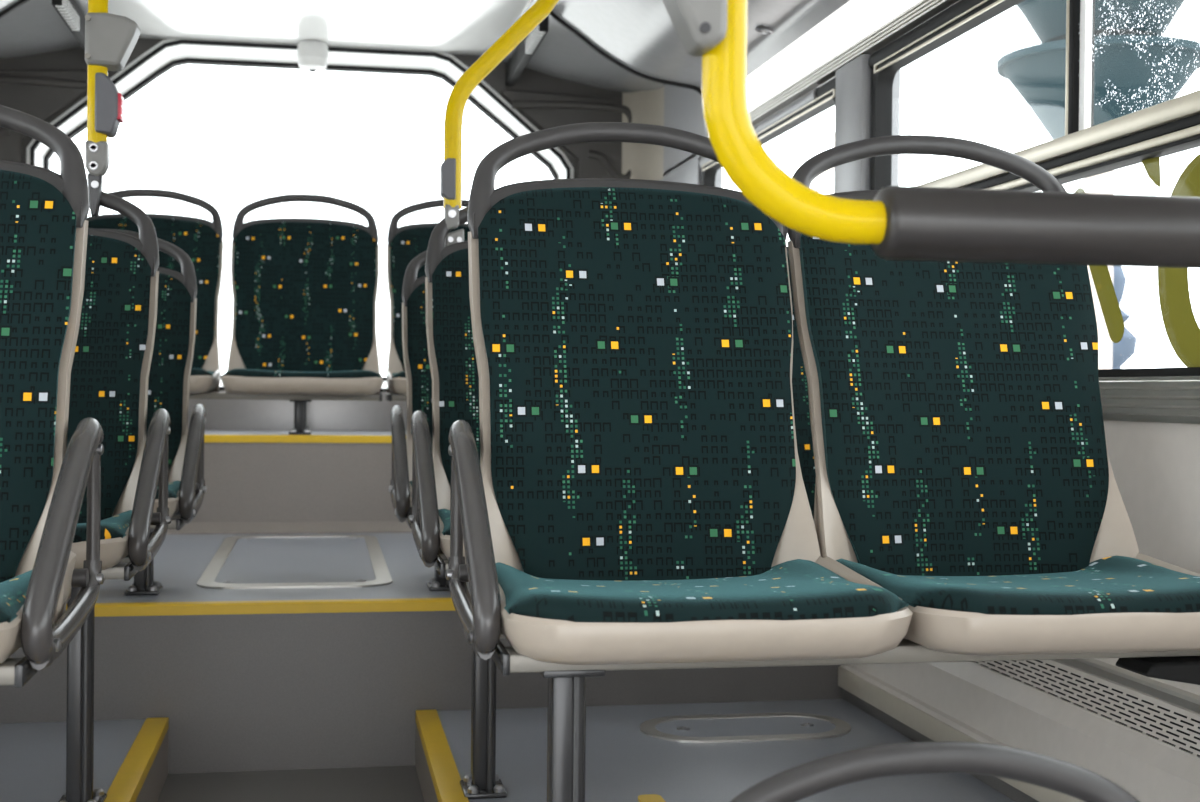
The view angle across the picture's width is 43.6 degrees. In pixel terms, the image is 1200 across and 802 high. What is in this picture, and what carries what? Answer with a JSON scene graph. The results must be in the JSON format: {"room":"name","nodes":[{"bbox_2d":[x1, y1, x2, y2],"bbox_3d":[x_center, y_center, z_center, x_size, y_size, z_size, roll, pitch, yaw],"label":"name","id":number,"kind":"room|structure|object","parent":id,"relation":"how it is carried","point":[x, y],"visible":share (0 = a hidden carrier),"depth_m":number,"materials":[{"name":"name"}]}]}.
{"room":"vehicle interior","nodes":[
{"label":"vehicle interior","id":0,"kind":"room"},
{"bbox_2d":[0,0,19,12],"bbox_3d":[-1.098,-1.072,0.677,0.530,0.388,6.950,1,0,-11],"label":"ceiling","id":1,"kind":"structure","parent":0,"point":[4,4],"depth_m":4.08,"materials":[{"name":"white plastic"}]},
{"bbox_2d":[0,0,29,17],"bbox_3d":[-1.728,-1.064,4.090,0.534,0.331,0.014,1,0,-11],"label":"trim","id":2,"kind":"structure","parent":1,"relation":"attached to","point":[21,2],"depth_m":4.11,"materials":[{"name":"rubber"}]},
{"bbox_2d":[0,0,87,58],"bbox_3d":[-1.813,-1.191,4.542,0.530,0.215,0.908,1,0,-11],"label":"ceiling","id":3,"kind":"structure","parent":0,"point":[34,27],"depth_m":4.66,"materials":[{"name":"white plastic"}]},
{"bbox_2d":[52,0,84,50],"bbox_3d":[-1.579,-1.137,4.557,0.029,0.074,0.815,1,0,-11],"label":"vent strip","id":4,"kind":"object","parent":3,"relation":"attached to","point":[70,12],"visible":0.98,"depth_m":4.38,"materials":[{"name":"plastic"}]},
{"bbox_2d":[0,719,145,801],"bbox_3d":[-1.137,0.955,1.918,0.940,0.702,1.730,1,0,-11],"label":"floor","id":5,"kind":"structure","parent":0,"point":[32,755],"depth_m":2.54,"materials":[{"name":"plastic"}]},
{"bbox_2d":[0,646,38,687],"bbox_3d":[-1.037,0.426,1.455,0.950,0.364,0.272,1,0,-11],"label":"frame","id":6,"kind":"object","parent":5,"relation":"on","point":[17,672],"visible":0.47,"depth_m":1.42,"materials":[{"name":"metal"}]},
{"bbox_2d":[0,105,103,669],"bbox_3d":[-0.775,-0.056,1.573,0.450,0.636,0.552,1,0,-11],"label":"seat","id":7,"kind":"object","parent":6,"relation":"on","point":[44,212],"visible":1,"depth_m":1.73,"materials":[{"name":"fabric"}]},
{"bbox_2d":[0,570,31,622],"bbox_3d":[-0.777,0.201,1.493,0.417,0.040,0.387,1,0,-11],"label":"seat cushion","id":8,"kind":"object","parent":7,"relation":"on","point":[15,585],"depth_m":1.47,"materials":[{"name":"fabric"}]},
{"bbox_2d":[0,170,75,582],"bbox_3d":[-0.818,-0.025,1.724,0.399,0.520,0.178,1,0,-11],"label":"cushion","id":9,"kind":"object","parent":7,"relation":"on","point":[38,207],"depth_m":1.74,"materials":[{"name":"fabric"}]},
{"bbox_2d":[59,558,137,801],"bbox_3d":[-1.183,0.419,2.241,0.950,0.364,0.272,1,0,-11],"label":"seat leg","id":10,"kind":"object","parent":5,"relation":"on","point":[80,651],"visible":0.56,"depth_m":2.22,"materials":[{"name":"metal"}]},
{"bbox_2d":[66,191,170,570],"bbox_3d":[-0.921,-0.063,2.359,0.450,0.636,0.552,1,0,-11],"label":"seat","id":11,"kind":"object","parent":10,"relation":"on","point":[111,365],"visible":0.52,"depth_m":2.51,"materials":[{"name":"green fabric"}]},
{"bbox_2d":[73,510,131,542],"bbox_3d":[-0.923,0.194,2.279,0.417,0.040,0.387,1,0,-11],"label":"seat cushion","id":12,"kind":"object","parent":11,"relation":"on","point":[115,525],"depth_m":2.21,"materials":[{"name":"fabric"}]},
{"bbox_2d":[66,235,150,523],"bbox_3d":[-0.964,-0.032,2.510,0.399,0.520,0.178,1,0,-11],"label":"cushion","id":13,"kind":"object","parent":11,"relation":"on","point":[111,365],"depth_m":2.52,"materials":[{"name":"fabric"}]},
{"bbox_2d":[84,0,139,217],"bbox_3d":[-0.850,-0.769,2.620,0.087,0.895,0.066,1,0,-11],"label":"pole","id":14,"kind":"object","parent":11,"relation":"attached to","point":[110,39],"visible":1,"depth_m":2.60,"materials":[{"name":"yellow metal"}]},
{"bbox_2d":[135,730,167,801],"bbox_3d":[-0.668,0.811,1.999,0.011,0.403,1.720,1,0,-11],"label":"wall","id":15,"kind":"structure","parent":0,"point":[151,789],"depth_m":2.64,"materials":[{"name":"plastic"}]},
{"bbox_2d":[104,717,168,801],"bbox_3d":[-0.679,0.615,1.989,0.041,0.022,1.708,1,0,-11],"label":"trim","id":16,"kind":"structure","parent":15,"relation":"attached to","point":[129,780],"depth_m":2.50,"materials":[{"name":"yellow plastic"}]},
{"bbox_2d":[96,533,469,602],"bbox_3d":[-0.727,0.806,3.610,2.360,0.845,1.470,1,0,-11],"label":"floor","id":17,"kind":"structure","parent":0,"point":[181,560],"depth_m":3.20,"materials":[{"name":"plastic"}]},
{"bbox_2d":[124,515,185,594],"bbox_3d":[-1.328,0.306,3.027,0.950,0.150,0.272,1,0,-11],"label":"frame","id":18,"kind":"object","parent":17,"relation":"on","point":[144,583],"visible":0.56,"depth_m":3.00,"materials":[{"name":"metal"}]},
{"bbox_2d":[103,229,206,523],"bbox_3d":[-1.067,-0.070,3.146,0.450,0.636,0.552,1,0,-11],"label":"seat","id":19,"kind":"object","parent":18,"relation":"on","point":[173,351],"visible":0.28,"depth_m":3.30,"materials":[{"name":"green fabric"}]},
{"bbox_2d":[155,480,180,498],"bbox_3d":[-1.069,0.188,3.066,0.417,0.040,0.387,1,0,-11],"label":"seat cushion","id":20,"kind":"object","parent":19,"relation":"on","point":[174,486],"depth_m":3.04,"materials":[{"name":"fabric"}]},
{"bbox_2d":[146,273,190,486],"bbox_3d":[-1.109,-0.038,3.297,0.399,0.520,0.178,1,0,-11],"label":"cushion","id":21,"kind":"object","parent":19,"relation":"on","point":[170,368],"depth_m":3.31,"materials":[{"name":"fabric"}]},
{"bbox_2d":[197,535,391,588],"bbox_3d":[-0.733,0.381,3.651,0.407,0.004,1.100,1,0,-11],"label":"floor hatch","id":22,"kind":"object","parent":17,"relation":"on","point":[252,561],"visible":1,"depth_m":3.53,"materials":[{"name":"metal"}]},
{"bbox_2d":[405,513,449,590],"bbox_3d":[0.053,0.318,3.283,0.946,0.150,0.272,1,0,-11],"label":"frame","id":23,"kind":"object","parent":17,"relation":"on","point":[436,583],"visible":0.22,"depth_m":3.11,"materials":[{"name":"metal"}]},
{"bbox_2d":[389,240,467,522],"bbox_3d":[-0.229,-0.062,3.301,0.450,0.636,0.552,1,0,-11],"label":"seat","id":24,"kind":"object","parent":23,"relation":"on","point":[414,335],"visible":0.2,"depth_m":3.40,"materials":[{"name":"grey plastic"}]},
{"bbox_2d":[407,283,432,445],"bbox_3d":[-0.244,-0.031,3.457,0.399,0.520,0.178,1,0,-11],"label":"cushion","id":25,"kind":"object","parent":24,"relation":"on","point":[419,380],"depth_m":3.41,"materials":[{"name":"fabric"}]},
{"bbox_2d":[157,765,423,801],"bbox_3d":[-0.536,1.009,2.528,0.545,0.597,0.750,1,0,-11],"label":"floor","id":26,"kind":"structure","parent":0,"point":[382,783],"depth_m":2.76,"materials":[{"name":"grey plastic"}]},
{"bbox_2d":[191,442,398,522],"bbox_3d":[-0.853,0.242,4.316,2.360,0.271,0.007,1,0,-11],"label":"step riser","id":27,"kind":"structure","parent":0,"point":[245,481],"depth_m":4.31,"materials":[{"name":"plastic"}]},
{"bbox_2d":[167,521,411,534],"bbox_3d":[-0.850,0.363,4.292,2.360,0.030,0.044,1,0,-11],"label":"baseboard","id":28,"kind":"structure","parent":27,"relation":"attached to","point":[385,526],"depth_m":4.29,"materials":[{"name":"plastic"}]},
{"bbox_2d":[204,435,406,442],"bbox_3d":[-0.804,0.109,4.333,1.860,0.021,0.032,1,0,-11],"label":"trim","id":29,"kind":"structure","parent":27,"relation":"attached to","point":[207,438],"depth_m":4.31,"materials":[{"name":"yellow plastic"}]},
{"bbox_2d":[188,390,406,430],"bbox_3d":[-0.981,0.032,5.016,2.360,0.130,0.180,1,0,-11],"label":"wall","id":30,"kind":"structure","parent":0,"point":[221,414],"depth_m":4.92,"materials":[{"name":"grey plastic"}]},
{"bbox_2d":[204,430,406,434],"bbox_3d":[-0.940,0.659,4.764,2.360,1.120,0.900,1,0,-11],"label":"step","id":31,"kind":"structure","parent":0,"point":[206,432],"depth_m":4.68,"materials":[{"name":"plastic"}]},
{"bbox_2d":[189,392,381,434],"bbox_3d":[-1.158,0.036,4.538,0.978,0.124,0.259,1,0,-11],"label":"frame","id":32,"kind":"object","parent":31,"relation":"on","point":[300,401],"visible":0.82,"depth_m":4.47,"materials":[{"name":"metal"}]},
{"bbox_2d":[86,189,223,393],"bbox_3d":[-1.399,-0.346,4.556,0.472,0.664,0.552,1,0,-11],"label":"seat","id":33,"kind":"object","parent":32,"relation":"on","point":[201,239],"visible":0.29,"depth_m":4.75,"materials":[{"name":"fabric"}]},
{"bbox_2d":[190,368,214,375],"bbox_3d":[-1.387,-0.078,4.479,0.467,0.042,0.387,1,0,-11],"label":"seat cushion","id":34,"kind":"object","parent":33,"relation":"on","point":[194,371],"depth_m":4.36,"materials":[{"name":"fabric"}]},
{"bbox_2d":[221,194,383,394],"bbox_3d":[-0.914,-0.342,4.646,0.472,0.664,0.552,1,0,-11],"label":"seat","id":35,"kind":"object","parent":32,"relation":"on","point":[305,290],"visible":0.99,"depth_m":4.78,"materials":[{"name":"fabric"}]},
{"bbox_2d":[222,369,382,377],"bbox_3d":[-0.902,-0.073,4.569,0.467,0.042,0.387,1,0,-11],"label":"seat cushion","id":36,"kind":"object","parent":35,"relation":"on","point":[230,373],"depth_m":4.39,"materials":[{"name":"fabric"}]},
{"bbox_2d":[233,222,375,371],"bbox_3d":[-0.943,-0.309,4.800,0.449,0.543,0.178,1,0,-11],"label":"cushion","id":37,"kind":"object","parent":35,"relation":"on","point":[304,293],"depth_m":4.78,"materials":[{"name":"fabric"}]},
{"bbox_2d":[386,394,406,400],"bbox_3d":[-0.420,0.042,4.675,0.481,0.124,0.259,1,0,-11],"label":"frame","id":38,"kind":"object","parent":31,"relation":"on","point":[389,397],"visible":0.16,"depth_m":4.51,"materials":[{"name":"metal"}]},
{"bbox_2d":[386,199,469,394],"bbox_3d":[-0.430,-0.338,4.736,0.472,0.664,0.552,1,0,-11],"label":"seat","id":39,"kind":"object","parent":38,"relation":"on","point":[406,242],"visible":0.16,"depth_m":4.87,"materials":[{"name":"fabric"}]},
{"bbox_2d":[392,371,405,377],"bbox_3d":[-0.418,-0.069,4.659,0.467,0.042,0.387,1,0,-11],"label":"seat cushion","id":40,"kind":"object","parent":39,"relation":"on","point":[395,374],"depth_m":4.47,"materials":[{"name":"fabric"}]},
{"bbox_2d":[390,226,469,369],"bbox_3d":[-0.459,-0.305,4.890,0.449,0.543,0.178,1,0,-11],"label":"cushion","id":41,"kind":"object","parent":39,"relation":"on","point":[406,242],"depth_m":4.86,"materials":[{"name":"fabric"}]},
{"bbox_2d":[0,38,627,177],"bbox_3d":[-0.994,-0.569,5.115,2.360,1.450,0.070,1,0,-11],"label":"wall","id":42,"kind":"structure","parent":0,"point":[73,58],"depth_m":5.20,"materials":[{"name":"grey plastic"}]},
{"bbox_2d":[0,75,86,135],"bbox_3d":[-1.883,-0.924,4.910,0.449,0.277,0.020,1,0,-11],"label":"trim","id":43,"kind":"structure","parent":42,"relation":"attached to","point":[5,79],"depth_m":4.91,"materials":[{"name":"grey plastic"}]},
{"bbox_2d":[26,38,573,391],"bbox_3d":[-1.002,-0.617,5.158,1.890,1.265,0.182,1,0,-11],"label":"window","id":44,"kind":"structure","parent":42,"relation":"in","point":[168,54],"depth_m":5.14,"materials":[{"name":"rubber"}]},
{"bbox_2d":[512,101,631,178],"bbox_3d":[-0.086,-0.909,5.243,0.449,0.277,0.020,1,0,-11],"label":"trim","id":45,"kind":"structure","parent":42,"relation":"attached to","point":[601,157],"depth_m":5.25,"materials":[{"name":"black plastic"}]},
{"bbox_2d":[108,0,529,54],"bbox_3d":[-0.283,-1.207,1.310,1.500,0.070,7.900,1,0,-11],"label":"ceiling","id":46,"kind":"structure","parent":0,"point":[468,27],"depth_m":4.73,"materials":[{"name":"white plastic"}]},
{"bbox_2d":[297,40,327,71],"bbox_3d":[-0.966,-1.153,5.044,0.104,0.096,0.104,1,0,-11],"label":"dome camera","id":47,"kind":"object","parent":46,"relation":"attached to","point":[312,56],"visible":1,"depth_m":5.00,"materials":[{"name":"white plastic"}]},
{"bbox_2d":[0,611,842,773],"bbox_3d":[-0.591,0.651,2.884,2.360,0.514,0.007,1,0,-11],"label":"step riser","id":48,"kind":"structure","parent":0,"point":[285,691],"depth_m":2.88,"materials":[{"name":"grey plastic"}]},
{"bbox_2d":[66,598,455,616],"bbox_3d":[-0.605,0.396,2.888,2.090,0.021,0.032,1,0,-11],"label":"trim","id":49,"kind":"structure","parent":48,"relation":"attached to","point":[398,604],"depth_m":2.87,"materials":[{"name":"yellow plastic"}]},
{"bbox_2d":[415,725,437,801],"bbox_3d":[-0.200,0.816,2.085,0.011,0.403,1.720,1,0,-11],"label":"wall","id":50,"kind":"structure","parent":0,"point":[426,783],"depth_m":2.69,"materials":[{"name":"plastic"}]},
{"bbox_2d":[415,710,468,801],"bbox_3d":[-0.183,0.619,2.081,0.041,0.022,1.708,1,0,-11],"label":"trim","id":51,"kind":"structure","parent":50,"relation":"attached to","point":[445,776],"depth_m":2.54,"materials":[{"name":"yellow plastic"}]},
{"bbox_2d":[503,0,665,91],"bbox_3d":[-0.014,-1.175,4.875,0.530,0.215,0.908,1,0,-11],"label":"ceiling","id":52,"kind":"structure","parent":0,"point":[561,54],"depth_m":5.03,"materials":[{"name":"white plastic"}]},
{"bbox_2d":[506,15,548,85],"bbox_3d":[-0.239,-1.125,4.805,0.029,0.074,0.815,1,0,-11],"label":"vent strip","id":53,"kind":"object","parent":52,"relation":"attached to","point":[526,49],"visible":0.87,"depth_m":4.77,"materials":[{"name":"plastic"}]},
{"bbox_2d":[622,86,663,180],"bbox_3d":[0.146,-0.553,5.189,0.110,1.060,0.240,1,0,-11],"label":"wall","id":54,"kind":"structure","parent":0,"point":[645,161],"depth_m":5.23,"materials":[{"name":"grey plastic"}]},
{"bbox_2d":[552,0,848,89],"bbox_3d":[0.702,-1.056,1.011,0.530,0.388,6.950,1,0,-11],"label":"ceiling","id":55,"kind":"structure","parent":0,"point":[641,35],"depth_m":4.04,"materials":[{"name":"white plastic"}]},
{"bbox_2d":[755,26,773,34],"bbox_3d":[0.411,-0.928,3.750,0.047,0.019,0.048,1,0,-3],"label":"recessed light","id":56,"kind":"object","parent":55,"relation":"in","point":[760,29],"visible":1,"depth_m":3.74,"materials":[{"name":"silver metal"}]},
{"bbox_2d":[437,699,1014,801],"bbox_3d":[0.262,0.967,2.177,0.935,0.702,1.730,1,0,-11],"label":"floor","id":57,"kind":"structure","parent":0,"point":[623,763],"depth_m":2.57,"materials":[{"name":"plastic"}]},
{"bbox_2d":[434,554,506,798],"bbox_3d":[0.197,0.431,2.498,0.946,0.364,0.272,1,0,-11],"label":"seat leg","id":58,"kind":"object","parent":57,"relation":"on","point":[483,782],"visible":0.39,"depth_m":2.33,"materials":[{"name":"metal"}]},
{"bbox_2d":[409,207,479,567],"bbox_3d":[-0.084,-0.056,2.514,0.450,0.636,0.552,1,0,-11],"label":"seat","id":59,"kind":"object","parent":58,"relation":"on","point":[451,350],"visible":0.27,"depth_m":2.61,"materials":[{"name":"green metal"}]},
{"bbox_2d":[438,509,449,535],"bbox_3d":[-0.058,0.202,2.440,0.417,0.040,0.387,1,0,-11],"label":"seat cushion","id":60,"kind":"object","parent":59,"relation":"on","point":[443,514],"depth_m":2.37,"materials":[{"name":"fabric"}]},
{"bbox_2d":[432,248,479,485],"bbox_3d":[-0.098,-0.024,2.671,0.399,0.520,0.178,1,0,-11],"label":"cushion","id":61,"kind":"object","parent":59,"relation":"on","point":[455,378],"depth_m":2.62,"materials":[{"name":"fabric"}]},
{"bbox_2d":[440,0,558,246],"bbox_3d":[-0.095,-0.656,2.892,0.151,0.812,0.514,1,0,35],"label":"pole","id":62,"kind":"object","parent":59,"relation":"attached to","point":[451,168],"visible":1,"depth_m":2.73,"materials":[{"name":"yellow metal"}]},
{"bbox_2d":[786,246,815,519],"bbox_3d":[0.345,-0.052,2.594,0.422,0.636,0.552,1,0,-11],"label":"seat","id":63,"kind":"object","parent":58,"relation":"on","point":[799,379],"visible":0.04,"depth_m":2.72,"materials":[{"name":"fabric"}]},
{"bbox_2d":[638,794,665,801],"bbox_3d":[0.162,0.615,1.847,0.036,0.005,0.962,1,0,-11],"label":"trim","id":64,"kind":"structure","parent":57,"relation":"attached to","point":[646,797],"depth_m":2.30,"materials":[{"name":"yellow plastic"}]},
{"bbox_2d":[640,712,850,742],"bbox_3d":[0.273,0.610,2.807,0.400,0.004,0.210,1,0,-11],"label":"floor hatch","id":65,"kind":"object","parent":57,"relation":"on","point":[714,728],"visible":1,"depth_m":2.80,"materials":[{"name":"metal"}]},
{"bbox_2d":[491,635,1199,801],"bbox_3d":[0.343,0.438,1.711,0.946,0.364,0.272,1,0,-11],"label":"frame","id":66,"kind":"object","parent":57,"relation":"on","point":[566,714],"visible":0.38,"depth_m":1.54,"materials":[{"name":"metal"}]},
{"bbox_2d":[445,122,912,664],"bbox_3d":[0.062,-0.049,1.728,0.450,0.636,0.552,1,0,-11],"label":"seat","id":67,"kind":"object","parent":66,"relation":"on","point":[636,493],"visible":0.96,"depth_m":1.84,"materials":[{"name":"fabric"}]},
{"bbox_2d":[478,187,795,580],"bbox_3d":[0.048,-0.017,1.884,0.399,0.520,0.178,1,0,-11],"label":"cushion","id":68,"kind":"object","parent":67,"relation":"on","point":[635,344],"depth_m":1.86,"materials":[{"name":"fabric"}]},
{"bbox_2d":[496,559,908,622],"bbox_3d":[0.088,0.208,1.653,0.417,0.040,0.387,1,0,-11],"label":"seat cushion","id":69,"kind":"object","parent":67,"relation":"on","point":[527,590],"depth_m":1.52,"materials":[{"name":"fabric"}]},
{"bbox_2d":[787,135,1199,654],"bbox_3d":[0.491,-0.045,1.807,0.422,0.636,0.552,1,0,-11],"label":"seat","id":70,"kind":"object","parent":66,"relation":"on","point":[963,469],"visible":0.88,"depth_m":1.92,"materials":[{"name":"fabric"}]},
{"bbox_2d":[799,199,1108,575],"bbox_3d":[0.462,-0.013,1.961,0.399,0.520,0.178,1,0,-11],"label":"cushion","id":71,"kind":"object","parent":70,"relation":"on","point":[956,414],"depth_m":1.93,"materials":[{"name":"fabric"}]},
{"bbox_2d":[836,555,1199,614],"bbox_3d":[0.503,0.212,1.730,0.417,0.040,0.387,1,0,-11],"label":"seat cushion","id":72,"kind":"object","parent":70,"relation":"on","point":[930,584],"depth_m":1.66,"materials":[{"name":"fabric"}]},
{"bbox_2d":[663,0,1199,695],"bbox_3d":[0.898,0.004,1.519,0.060,2.510,7.860,1,0,-11],"label":"wall","id":73,"kind":"structure","parent":0,"point":[1155,466],"depth_m":2.08,"materials":[{"name":"white plastic"}]},
{"bbox_2d":[550,11,701,95],"bbox_3d":[0.067,-1.048,4.423,0.534,0.331,0.014,1,0,-11],"label":"trim","id":74,"kind":"structure","parent":73,"relation":"attached to","point":[552,13],"depth_m":4.42,"materials":[{"name":"rubber"}]},
{"bbox_2d":[660,157,701,184],"bbox_3d":[0.251,-0.402,4.823,0.014,0.686,0.540,1,0,-11],"label":"trim","id":75,"kind":"structure","parent":73,"relation":"attached to","point":[690,173],"depth_m":4.67,"materials":[{"name":"white plastic"}]},
{"bbox_2d":[699,77,835,186],"bbox_3d":[0.431,-0.391,3.941,0.043,0.688,1.230,1,0,-11],"label":"window","id":76,"kind":"structure","parent":73,"relation":"in","point":[825,94],"depth_m":3.69,"materials":[{"name":"glass"}]},
{"bbox_2d":[747,0,920,111],"bbox_3d":[0.950,-0.804,1.105,0.004,0.103,6.840,1,0,-11],"label":"ceiling light","id":77,"kind":"object","parent":73,"relation":"attached to","point":[855,20],"visible":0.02,"depth_m":3.46,"materials":[{"name":"white plastic"}]},
{"bbox_2d":[834,54,870,192],"bbox_3d":[0.542,-0.388,3.235,0.022,0.686,0.170,1,0,-11],"label":"trim","id":78,"kind":"structure","parent":73,"relation":"attached to","point":[853,79],"depth_m":3.20,"materials":[{"name":"grey plastic"}]},
{"bbox_2d":[749,0,959,125],"bbox_3d":[0.944,-0.729,1.094,0.018,0.035,7.020,1,0,-11],"label":"trim","id":79,"kind":"structure","parent":73,"relation":"attached to","point":[923,10],"depth_m":3.20,"materials":[{"name":"metal"}]},
{"bbox_2d":[662,0,1199,376],"bbox_3d":[0.435,-0.608,1.446,0.948,1.155,3.275,1,0,-11],"label":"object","id":80,"kind":"structure","parent":73,"relation":"in","point":[1172,126],"depth_m":1.16,"materials":[{"name":"metal"}]},
{"bbox_2d":[1075,188,1123,342],"bbox_3d":[0.751,-0.208,2.266,0.001,0.244,0.159,1,0,-11],"label":"decal","id":81,"kind":"object","parent":80,"relation":"attached to","point":[1109,304],"depth_m":2.23},
{"bbox_2d":[1142,157,1160,187],"bbox_3d":[0.779,-0.321,2.121,0.001,0.046,0.051,1,0,-11],"label":"decal","id":82,"kind":"object","parent":80,"relation":"attached to","point":[1151,165],"depth_m":2.11},
{"bbox_2d":[1158,154,1199,366],"bbox_3d":[0.809,-0.183,1.954,0.001,0.304,0.300,1,0,-11],"label":"decal","id":83,"kind":"object","parent":80,"relation":"attached to","point":[1182,329],"depth_m":2.04},
{"bbox_2d":[838,659,1199,801],"bbox_3d":[0.684,0.501,2.253,0.084,0.238,1.692,1,0,-11],"label":"heater casing","id":84,"kind":"object","parent":73,"relation":"attached to","point":[1139,733],"visible":0.82,"depth_m":2.26,"materials":[{"name":"grey plastic"}]},
{"bbox_2d":[968,660,1199,760],"bbox_3d":[0.706,0.429,2.266,0.022,0.050,1.672,1,0,-11],"label":"grille","id":85,"kind":"object","parent":84,"relation":"attached to","point":[1158,724],"depth_m":2.15,"materials":[{"name":"grey metal"}]},
{"bbox_2d":[1099,376,1199,423],"bbox_3d":[0.937,0.005,1.104,0.015,0.064,7.030,1,0,-11],"label":"window sill","id":86,"kind":"structure","parent":73,"relation":"in","point":[1167,399],"depth_m":2.05,"materials":[{"name":"metal"}]},
{"bbox_3d":[-0.007,1.302,-0.295,2.360,0.060,4.600,1,0,-11],"label":"floor","id":87,"kind":"structure","parent":0,"visible":0},
{"bbox_3d":[0.529,1.087,0.947,0.847,0.364,0.272,1,0,-11],"label":"frame","id":88,"kind":"object","parent":87,"relation":"on","visible":0},
{"bbox_2d":[730,741,1139,801],"bbox_3d":[0.312,0.601,0.976,0.422,0.636,0.552,1,0,-11],"label":"seat","id":89,"kind":"object","parent":88,"relation":"on","point":[810,778],"visible":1,"depth_m":1.23,"materials":[{"name":"plastic"}]},
{"label":"outside","id":90,"kind":"structure","parent":0,"visible":0},
{"bbox_3d":[-0.019,1.925,0.013,120.000,0.050,120.000,1,0,-11],"label":"ground","id":91,"kind":"structure","parent":90,"visible":0},
{"bbox_2d":[792,118,834,191],"bbox_3d":[1.414,-0.303,12.961,1.563,4.263,0.217,1,0,27],"label":"bare tree","id":92,"kind":"object","parent":91,"relation":"on","point":[819,125],"visible":0.08,"depth_m":12.68,"materials":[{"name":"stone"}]},
{"bbox_2d":[996,0,1199,368],"bbox_3d":[1.958,-0.220,5.904,0.798,4.200,0.798,1,0,-11],"label":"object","id":93,"kind":"structure","parent":91,"relation":"on","point":[1037,72],"depth_m":5.68,"materials":[{"name":"glass"}]},
{"bbox_2d":[996,35,1199,139],"bbox_3d":[1.968,-1.182,5.898,0.798,0.325,0.798,1,0,-11],"label":"bowl","id":94,"kind":"object","parent":93,"relation":"on","point":[1037,72],"depth_m":5.66,"materials":[{"name":"blue glass"}]},
{"bbox_2d":[1016,0,1184,42],"bbox_3d":[1.972,-1.540,5.895,0.778,0.260,0.778,1,0,-11],"label":"bowl","id":95,"kind":"object","parent":93,"relation":"on","point":[1047,18],"depth_m":5.72,"materials":[{"name":"blue glass"}]},
{"bbox_2d":[1112,266,1136,368],"bbox_3d":[2.624,0.564,7.763,0.340,2.620,0.335,1,0,-11],"label":"baluster","id":96,"kind":"object","parent":91,"relation":"on","point":[1122,351],"visible":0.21,"depth_m":7.68,"materials":[{"name":"white"}]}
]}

